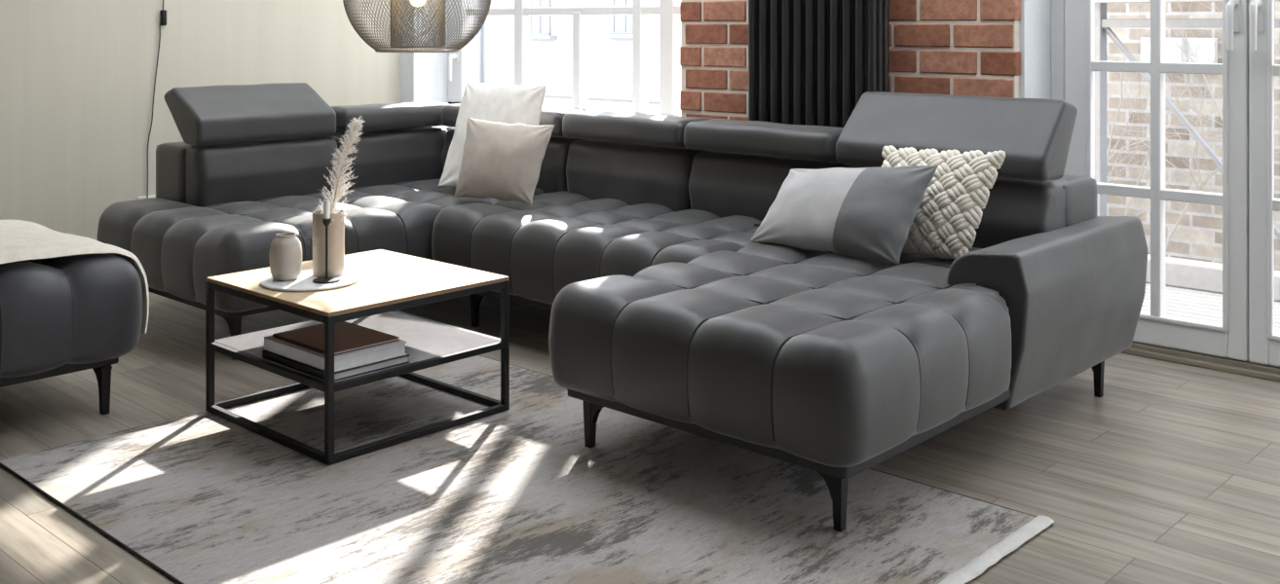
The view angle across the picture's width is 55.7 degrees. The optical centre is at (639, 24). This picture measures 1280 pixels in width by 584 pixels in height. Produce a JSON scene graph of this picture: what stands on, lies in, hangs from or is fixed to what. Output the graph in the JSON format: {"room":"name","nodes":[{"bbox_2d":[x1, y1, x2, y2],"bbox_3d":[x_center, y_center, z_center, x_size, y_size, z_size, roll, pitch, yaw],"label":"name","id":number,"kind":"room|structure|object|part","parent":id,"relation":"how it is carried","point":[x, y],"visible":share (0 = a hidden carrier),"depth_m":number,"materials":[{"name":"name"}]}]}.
{"room":"living room","nodes":[
{"label":"living room","id":0,"kind":"room"},
{"bbox_2d":[0,0,400,240],"bbox_3d":[-2.981,-0.250,4.791,0.250,2.700,5.360,0,0,43],"label":"wall","id":1,"kind":"structure","parent":0,"point":[77,77],"depth_m":5.36,"materials":[{"name":"beige paint"}]},
{"bbox_2d":[137,0,166,199],"bbox_3d":[-2.190,-0.370,5.439,0.026,2.440,0.128,0,0,43],"label":"cord","id":2,"kind":"object","parent":1,"relation":"attached to","point":[163,21],"visible":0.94,"depth_m":5.45,"materials":[{"name":"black plastic"}]},
{"bbox_3d":[-2.211,0.810,5.427,0.012,0.080,0.080,0,0,43],"label":"wall plate","id":3,"kind":"part","parent":2,"relation":"part of","materials":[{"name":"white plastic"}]},
{"bbox_2d":[160,9,166,25],"bbox_3d":[-2.154,-0.030,5.475,0.022,0.070,0.025,0,0,43],"label":"switch","id":4,"kind":"object","parent":2,"relation":"attached to","point":[163,12],"depth_m":5.47,"materials":[{"name":"black plastic"}]},
{"bbox_2d":[0,292,1279,583],"bbox_3d":[-0.403,1.160,2.504,7.200,0.120,5.520,0,0,43],"label":"floor","id":5,"kind":"structure","parent":0,"point":[1171,475],"depth_m":3.13,"materials":[{"name":"grey wood"}]},
{"bbox_2d":[0,253,142,414],"bbox_3d":[-2.089,0.878,3.426,1.009,0.444,0.991,0,0,43],"label":"ottoman","id":6,"kind":"object","parent":5,"relation":"on","point":[64,315],"visible":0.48,"depth_m":3.30,"materials":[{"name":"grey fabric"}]},
{"bbox_2d":[0,220,149,334],"bbox_3d":[-2.044,0.757,3.373,0.733,0.281,1.070,0,0,43],"label":"throw blanket","id":7,"kind":"object","parent":6,"relation":"on","point":[19,240],"visible":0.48,"depth_m":3.48,"materials":[{"name":"beige fabric"}]},
{"bbox_3d":[-1.547,1.032,3.451,0.124,0.136,0.032,0,0,43],"label":"leg","id":8,"kind":"part","parent":6,"relation":"part of","materials":[{"name":"black metal"}]},
{"bbox_2d":[0,355,1054,583],"bbox_3d":[-0.347,1.092,2.841,2.094,0.014,1.444,0,0,43],"label":"area rug","id":9,"kind":"object","parent":5,"relation":"on","point":[516,495],"visible":0.97,"depth_m":2.75,"materials":[{"name":"grey carpet"}]},
{"bbox_2d":[205,249,509,465],"bbox_3d":[-0.797,0.903,3.420,0.620,0.378,0.590,0,0,43],"label":"coffee table","id":10,"kind":"object","parent":9,"relation":"on","point":[390,282],"visible":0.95,"depth_m":3.34,"materials":[{"name":"brown wood"}]},
{"bbox_3d":[-1.212,0.908,3.416,0.018,0.368,0.018,0,0,43],"label":"leg","id":11,"kind":"part","parent":10,"relation":"part of","materials":[{"name":"black metal"}]},
{"bbox_3d":[-1.017,1.083,3.625,0.018,0.018,0.554,0,0,43],"label":"rail","id":12,"kind":"part","parent":10,"relation":"part of","materials":[{"name":"black metal"}]},
{"bbox_3d":[-1.017,0.905,3.625,0.018,0.018,0.554,0,0,43],"label":"rail","id":13,"kind":"part","parent":10,"relation":"part of","materials":[{"name":"black metal"}]},
{"bbox_3d":[-0.992,0.905,3.211,0.584,0.018,0.018,0,0,43],"label":"rail","id":14,"kind":"part","parent":10,"relation":"part of","materials":[{"name":"black metal"}]},
{"bbox_3d":[-0.992,0.734,3.211,0.584,0.018,0.018,0,0,43],"label":"rail","id":15,"kind":"part","parent":10,"relation":"part of","materials":[{"name":"black metal"}]},
{"bbox_3d":[-0.992,1.083,3.211,0.584,0.018,0.018,0,0,43],"label":"rail","id":16,"kind":"part","parent":10,"relation":"part of","materials":[{"name":"black metal"}]},
{"bbox_2d":[260,269,360,292],"bbox_3d":[-0.913,0.710,3.358,0.268,0.008,0.268,0,0,43],"label":"round tray","id":17,"kind":"object","parent":10,"relation":"on","point":[304,282],"visible":0.77,"depth_m":3.29,"materials":[{"name":"white ceramic"}]},
{"bbox_2d":[269,232,301,281],"bbox_3d":[-0.981,0.644,3.356,0.088,0.124,0.087,0,0,43],"label":"ribbed vase","id":18,"kind":"object","parent":17,"relation":"on","point":[285,249],"visible":1,"depth_m":3.32,"materials":[{"name":"beige ceramic"}]},
{"bbox_2d":[312,218,339,283],"bbox_3d":[-0.862,0.620,3.329,0.074,0.172,0.074,0,0,43],"label":"candle holder","id":19,"kind":"object","parent":17,"relation":"on","point":[325,280],"visible":1,"depth_m":3.33,"materials":[{"name":"black metal"}]},
{"bbox_2d":[323,198,330,219],"bbox_3d":[-0.862,0.511,3.329,0.017,0.065,0.017,0,0,43],"label":"candle","id":20,"kind":"object","parent":19,"relation":"on","point":[326,203],"visible":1,"depth_m":3.32,"materials":[{"name":"white wax"}]},
{"bbox_3d":[-0.862,0.628,3.329,0.006,0.148,0.006,0,0,43],"label":"stem","id":21,"kind":"part","parent":19,"relation":"part of","materials":[{"name":"black metal"}]},
{"bbox_2d":[322,218,331,226],"bbox_3d":[-0.862,0.545,3.329,0.023,0.022,0.023,0,0,43],"label":"cup","id":22,"kind":"object","parent":19,"relation":"on","point":[326,222],"depth_m":3.32,"materials":[{"name":"black metal"}]},
{"bbox_2d":[312,209,344,277],"bbox_3d":[-0.877,0.617,3.412,0.088,0.178,0.088,0,0,43],"label":"vase","id":23,"kind":"object","parent":17,"relation":"on","point":[336,231],"visible":0.89,"depth_m":3.38,"materials":[{"name":"beige ceramic"}]},
{"bbox_2d":[317,115,365,225],"bbox_3d":[-0.842,0.474,3.402,0.150,0.436,0.094,0,0,21],"label":"pampas grass","id":24,"kind":"object","parent":23,"relation":"in","point":[339,169],"depth_m":3.40,"materials":[{"name":"white plant"}]},
{"bbox_3d":[-0.850,0.499,3.406,0.086,0.386,0.006,0,0,8],"label":"stem","id":25,"kind":"part","parent":24,"relation":"part of","materials":[{"name":"beige plant"}]},
{"bbox_3d":[-0.771,0.908,3.006,0.018,0.368,0.018,0,0,43],"label":"leg","id":26,"kind":"part","parent":10,"relation":"part of","materials":[{"name":"black metal"}]},
{"bbox_2d":[262,349,409,381],"bbox_3d":[-0.812,0.884,3.225,0.330,0.021,0.240,0,0,43],"label":"book","id":27,"kind":"object","parent":10,"relation":"on","point":[356,371],"visible":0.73,"depth_m":3.13,"materials":[{"name":"paper"}]},
{"bbox_2d":[263,335,407,372],"bbox_3d":[-0.813,0.856,3.224,0.320,0.035,0.233,0,0,43],"label":"book","id":28,"kind":"object","parent":27,"relation":"on","point":[364,357],"visible":0.51,"depth_m":3.13,"materials":[{"name":"paper"}]},
{"bbox_2d":[272,321,399,355],"bbox_3d":[-0.810,0.834,3.223,0.275,0.010,0.210,0,0,43],"label":"book","id":29,"kind":"object","parent":28,"relation":"on","point":[349,337],"visible":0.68,"depth_m":3.21,"materials":[{"name":"paper"}]},
{"bbox_2d":[215,311,499,382],"bbox_3d":[-0.797,0.900,3.420,0.584,0.008,0.554,0,0,43],"label":"shelf","id":30,"kind":"object","parent":10,"relation":"attached to","point":[430,343],"depth_m":3.38,"materials":[{"name":"grey laminate"}]},
{"bbox_3d":[-0.576,0.905,3.215,0.018,0.018,0.554,0,0,43],"label":"rail","id":31,"kind":"part","parent":10,"relation":"part of","materials":[{"name":"black metal"}]},
{"bbox_3d":[-0.576,0.734,3.215,0.018,0.018,0.554,0,0,43],"label":"rail","id":32,"kind":"part","parent":10,"relation":"part of","materials":[{"name":"black metal"}]},
{"bbox_3d":[-0.576,1.083,3.215,0.018,0.018,0.554,0,0,43],"label":"rail","id":33,"kind":"part","parent":10,"relation":"part of","materials":[{"name":"black metal"}]},
{"bbox_3d":[-0.602,0.905,3.630,0.584,0.018,0.018,0,0,43],"label":"rail","id":34,"kind":"part","parent":10,"relation":"part of","materials":[{"name":"black metal"}]},
{"bbox_3d":[-0.602,1.083,3.630,0.584,0.018,0.018,0,0,43],"label":"rail","id":35,"kind":"part","parent":10,"relation":"part of","materials":[{"name":"black metal"}]},
{"bbox_3d":[-0.382,0.908,3.425,0.018,0.368,0.018,0,0,43],"label":"leg","id":36,"kind":"part","parent":10,"relation":"part of","materials":[{"name":"black metal"}]},
{"bbox_2d":[96,82,1147,532],"bbox_3d":[-0.281,0.661,4.118,3.326,0.878,1.825,0,0,43],"label":"sectional sofa","id":37,"kind":"object","parent":5,"relation":"on","point":[635,235],"visible":0.82,"depth_m":3.59,"materials":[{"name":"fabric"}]},
{"bbox_3d":[-1.363,1.029,4.010,0.124,0.142,0.032,0,0,43],"label":"leg","id":38,"kind":"part","parent":37,"relation":"part of","materials":[{"name":"black metal"}]},
{"bbox_3d":[-1.504,0.586,4.821,0.202,0.255,0.615,0,0,43],"label":"backrest","id":39,"kind":"part","parent":37,"relation":"part of","materials":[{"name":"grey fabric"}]},
{"bbox_3d":[-1.312,0.699,5.239,0.255,0.462,1.510,0,0,43],"label":"frame","id":40,"kind":"part","parent":37,"relation":"part of","materials":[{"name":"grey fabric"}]},
{"bbox_2d":[96,178,545,312],"bbox_3d":[-1.182,0.803,4.747,1.024,0.275,1.498,0,0,43],"label":"seat cushion","id":41,"kind":"object","parent":37,"relation":"on","point":[179,241],"depth_m":4.30,"materials":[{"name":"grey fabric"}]},
{"bbox_3d":[-1.096,0.587,5.262,0.199,0.256,0.582,0,0,43],"label":"backrest","id":42,"kind":"part","parent":37,"relation":"part of","materials":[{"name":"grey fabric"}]},
{"bbox_3d":[-0.565,1.029,4.375,0.124,0.142,0.032,0,0,43],"label":"leg","id":43,"kind":"part","parent":37,"relation":"part of","materials":[{"name":"black metal"}]},
{"bbox_2d":[438,81,546,187],"bbox_3d":[-0.614,0.452,4.863,0.493,0.426,0.206,0,0,43],"label":"cushion","id":44,"kind":"object","parent":37,"relation":"on","point":[507,104],"visible":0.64,"depth_m":4.89,"materials":[{"name":"beige fabric"}]},
{"bbox_2d":[453,117,554,204],"bbox_3d":[-0.513,0.514,4.561,0.414,0.304,0.118,0,0,33],"label":"cushion","id":45,"kind":"object","parent":37,"relation":"on","point":[501,161],"visible":1,"depth_m":4.52,"materials":[{"name":"beige fabric"}]},
{"bbox_3d":[-0.535,0.586,5.164,0.785,0.256,0.210,0,0,43],"label":"backrest","id":46,"kind":"part","parent":37,"relation":"part of","materials":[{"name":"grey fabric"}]},
{"bbox_3d":[-0.094,1.025,3.097,0.124,0.134,0.032,0,0,43],"label":"leg","id":47,"kind":"part","parent":37,"relation":"part of","materials":[{"name":"black metal"}]},
{"bbox_2d":[431,190,762,304],"bbox_3d":[-0.059,0.803,4.240,1.353,0.274,0.710,0,0,43],"label":"seat cushion","id":48,"kind":"object","parent":37,"relation":"on","point":[550,244],"depth_m":4.11,"materials":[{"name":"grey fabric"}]},
{"bbox_3d":[-0.007,0.587,4.673,0.637,0.257,0.209,0,0,43],"label":"backrest","id":49,"kind":"part","parent":37,"relation":"part of","materials":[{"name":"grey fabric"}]},
{"bbox_3d":[0.465,0.585,4.235,0.635,0.253,0.212,0,0,43],"label":"backrest","id":50,"kind":"part","parent":37,"relation":"part of","materials":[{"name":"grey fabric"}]},
{"bbox_3d":[0.181,0.699,4.705,3.140,0.462,0.260,0,0,43],"label":"frame","id":51,"kind":"part","parent":37,"relation":"part of","materials":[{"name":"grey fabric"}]},
{"bbox_2d":[548,242,1011,467],"bbox_3d":[0.527,0.803,3.284,0.951,0.275,1.315,0,0,43],"label":"seat cushion","id":52,"kind":"object","parent":37,"relation":"on","point":[798,357],"depth_m":2.84,"materials":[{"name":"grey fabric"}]},
{"bbox_3d":[0.396,1.025,2.647,0.124,0.134,0.032,0,0,43],"label":"leg","id":53,"kind":"part","parent":37,"relation":"part of","materials":[{"name":"black metal"}]},
{"bbox_2d":[750,165,938,264],"bbox_3d":[0.591,0.535,3.581,0.562,0.266,0.192,0,0,43],"label":"lumbar cushion","id":54,"kind":"object","parent":37,"relation":"on","point":[862,212],"visible":1,"depth_m":3.49,"materials":[{"name":"grey fabric"}]},
{"bbox_2d":[881,145,1005,260],"bbox_3d":[0.855,0.518,3.529,0.398,0.317,0.149,0,0,43],"label":"knit cushion","id":55,"kind":"object","parent":37,"relation":"on","point":[946,219],"visible":0.63,"depth_m":3.46,"materials":[{"name":"beige fabric"}]},
{"bbox_3d":[0.965,0.587,3.771,0.710,0.255,0.210,0,0,43],"label":"backrest","id":56,"kind":"part","parent":37,"relation":"part of","materials":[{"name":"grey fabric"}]},
{"bbox_3d":[1.176,0.788,3.439,0.230,0.409,0.830,0,0,43],"label":"armrest","id":57,"kind":"part","parent":37,"relation":"part of","materials":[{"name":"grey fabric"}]},
{"bbox_3d":[1.321,1.029,3.612,0.124,0.142,0.032,0,0,43],"label":"leg","id":58,"kind":"part","parent":37,"relation":"part of","materials":[{"name":"black metal"}]},
{"bbox_2d":[400,0,1020,120],"bbox_3d":[1.328,-0.250,4.367,7.200,2.701,0.513,0,0,43],"label":"wall","id":59,"kind":"structure","parent":0,"point":[971,48],"depth_m":4.39,"materials":[{"name":"red brick"}]},
{"bbox_2d":[447,0,681,116],"bbox_3d":[-0.353,-0.300,5.896,1.856,1.540,0.142,0,0,43],"label":"window","id":60,"kind":"structure","parent":59,"relation":"in","point":[460,64],"depth_m":5.84,"materials":[{"name":"white paint"}]},
{"bbox_3d":[-0.997,0.220,6.441,0.030,0.160,0.064,0,0,43],"label":"handle","id":61,"kind":"part","parent":60,"relation":"part of","materials":[{"name":"white paint"}]},
{"bbox_2d":[748,0,889,127],"bbox_3d":[0.674,0.015,4.514,0.584,1.930,0.179,0,0,43],"label":"radiator","id":62,"kind":"object","parent":59,"relation":"attached to","point":[810,62],"visible":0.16,"depth_m":4.45,"materials":[{"name":"metal"}]},
{"bbox_2d":[1019,0,1051,99],"bbox_3d":[1.378,-0.040,4.197,0.016,2.280,0.235,0,0,43],"label":"trim","id":63,"kind":"structure","parent":59,"relation":"attached to","point":[1035,15],"depth_m":4.17,"materials":[{"name":"paint"}]},
{"bbox_2d":[1051,0,1064,174],"bbox_3d":[1.950,-0.040,3.832,1.320,2.280,0.070,0,0,43],"label":"trim","id":64,"kind":"structure","parent":59,"relation":"attached to","point":[1057,6],"depth_m":4.24,"materials":[{"name":"white paint"}]},
{"bbox_2d":[1064,0,1248,361],"bbox_3d":[1.686,-0.049,4.003,0.591,2.222,0.130,0,0,43],"label":"door","id":65,"kind":"structure","parent":59,"relation":"in","point":[1230,340],"depth_m":3.95,"materials":[{"name":"white paint"}]},
{"bbox_3d":[1.860,-0.017,3.803,0.028,0.195,0.073,0,0,43],"label":"handle","id":66,"kind":"part","parent":65,"relation":"part of","materials":[{"name":"white paint"}]},
{"bbox_2d":[1121,341,1279,381],"bbox_3d":[1.981,1.083,3.865,1.320,0.034,0.240,0,0,43],"label":"trim","id":67,"kind":"structure","parent":59,"relation":"attached to","point":[1245,368],"depth_m":3.88,"materials":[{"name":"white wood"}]},
{"bbox_2d":[1248,0,1279,367],"bbox_3d":[2.123,-0.049,3.597,0.588,2.222,0.130,0,0,43],"label":"door","id":68,"kind":"structure","parent":59,"relation":"in","point":[1263,344],"depth_m":3.77,"materials":[{"name":"white paint"}]},
{"bbox_3d":[1.910,-0.017,3.756,0.028,0.195,0.073,0,0,43],"label":"handle","id":69,"kind":"part","parent":68,"relation":"part of","materials":[{"name":"white paint"}]},
{"bbox_3d":[-0.372,-1.675,2.428,7.350,0.150,5.750,0,0,43],"label":"ceiling","id":70,"kind":"structure","parent":0,"visible":0},
{"bbox_2d":[342,0,490,52],"bbox_3d":[-0.761,-0.753,4.150,0.505,1.695,0.505,0,0,-2],"label":"pendant lamp","id":71,"kind":"object","parent":70,"relation":"hanging from","point":[440,9],"visible":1,"depth_m":4.07,"materials":[{"name":"silver metal"}]},
{"bbox_3d":[-0.761,-0.120,4.150,0.185,0.398,0.185,0,0,43],"label":"lamp shade","id":72,"kind":"part","parent":71,"relation":"part of","materials":[{"name":"silver metal"}]},
{"bbox_3d":[-0.761,-0.106,4.150,0.060,0.092,0.060,0,0,43],"label":"bulb","id":73,"kind":"part","parent":71,"relation":"part of","materials":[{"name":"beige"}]},
{"label":"outside","id":74,"kind":"structure","parent":0,"visible":0},
{"bbox_3d":[18.246,1.625,26.981,70.000,0.150,55.630,0,0,43],"label":"ground","id":75,"kind":"structure","parent":74,"visible":0},
{"bbox_2d":[473,0,681,114],"bbox_3d":[-4.201,0.075,21.555,20.500,2.950,2.140,0,0,43],"label":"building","id":76,"kind":"structure","parent":75,"relation":"on","point":[609,36],"depth_m":17.32,"materials":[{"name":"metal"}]},
{"bbox_3d":[-1.460,-0.335,17.732,0.380,0.930,0.020,0,0,43],"label":"pane","id":77,"kind":"part","parent":76,"relation":"part of","materials":[{"name":"clear glass"}]},
{"bbox_3d":[-1.487,0.190,17.674,0.660,0.060,0.150,0,0,43],"label":"sill","id":78,"kind":"part","parent":76,"relation":"part of","materials":[{"name":"white"}]},
{"bbox_3d":[-0.227,0.160,16.503,0.680,0.060,0.150,0,0,43],"label":"sill","id":79,"kind":"part","parent":76,"relation":"part of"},
{"bbox_3d":[-0.200,-0.350,16.561,0.400,0.900,0.020,0,0,43],"label":"pane","id":80,"kind":"part","parent":76,"relation":"part of","materials":[{"name":"clear glass"}]},
{"bbox_2d":[1106,0,1279,271],"bbox_3d":[4.803,-1.925,6.491,6.800,6.950,1.150,0,0,43],"label":"brick building","id":81,"kind":"structure","parent":75,"relation":"on","point":[1198,236],"depth_m":7.24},
{"bbox_2d":[1140,37,1217,63],"bbox_3d":[3.213,0.175,7.226,0.430,0.190,0.060,0,0,43],"label":"window","id":82,"kind":"structure","parent":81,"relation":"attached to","point":[1206,44],"depth_m":7.16,"materials":[{"name":"glass"}]},
{"bbox_2d":[1106,1,1279,251],"bbox_3d":[3.493,0.251,6.109,4.203,2.605,1.193,0,0,43],"label":"climbing vine","id":83,"kind":"object","parent":81,"relation":"attached to","point":[1198,188],"visible":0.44,"depth_m":7.06,"materials":[{"name":"grey plant"}]},
{"bbox_2d":[1140,254,1279,335],"bbox_3d":[2.848,1.325,4.387,3.400,0.450,1.545,0,0,43],"label":"deck","id":84,"kind":"object","parent":75,"relation":"on","point":[1193,289],"visible":0.02,"depth_m":5.46,"materials":[{"name":"white wood"}]},
{"bbox_2d":[1093,0,1279,240],"bbox_3d":[3.178,-0.100,4.691,2.930,2.600,0.160,0,0,43],"label":"steel frame","id":85,"kind":"object","parent":84,"relation":"on","point":[1102,24],"visible":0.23,"depth_m":5.61,"materials":[{"name":"white metal"}]},
{"bbox_3d":[2.138,-0.100,5.658,0.060,2.600,0.080,0,0,43],"label":"post","id":86,"kind":"part","parent":85,"relation":"part of","materials":[{"name":"metal"}]}
]}

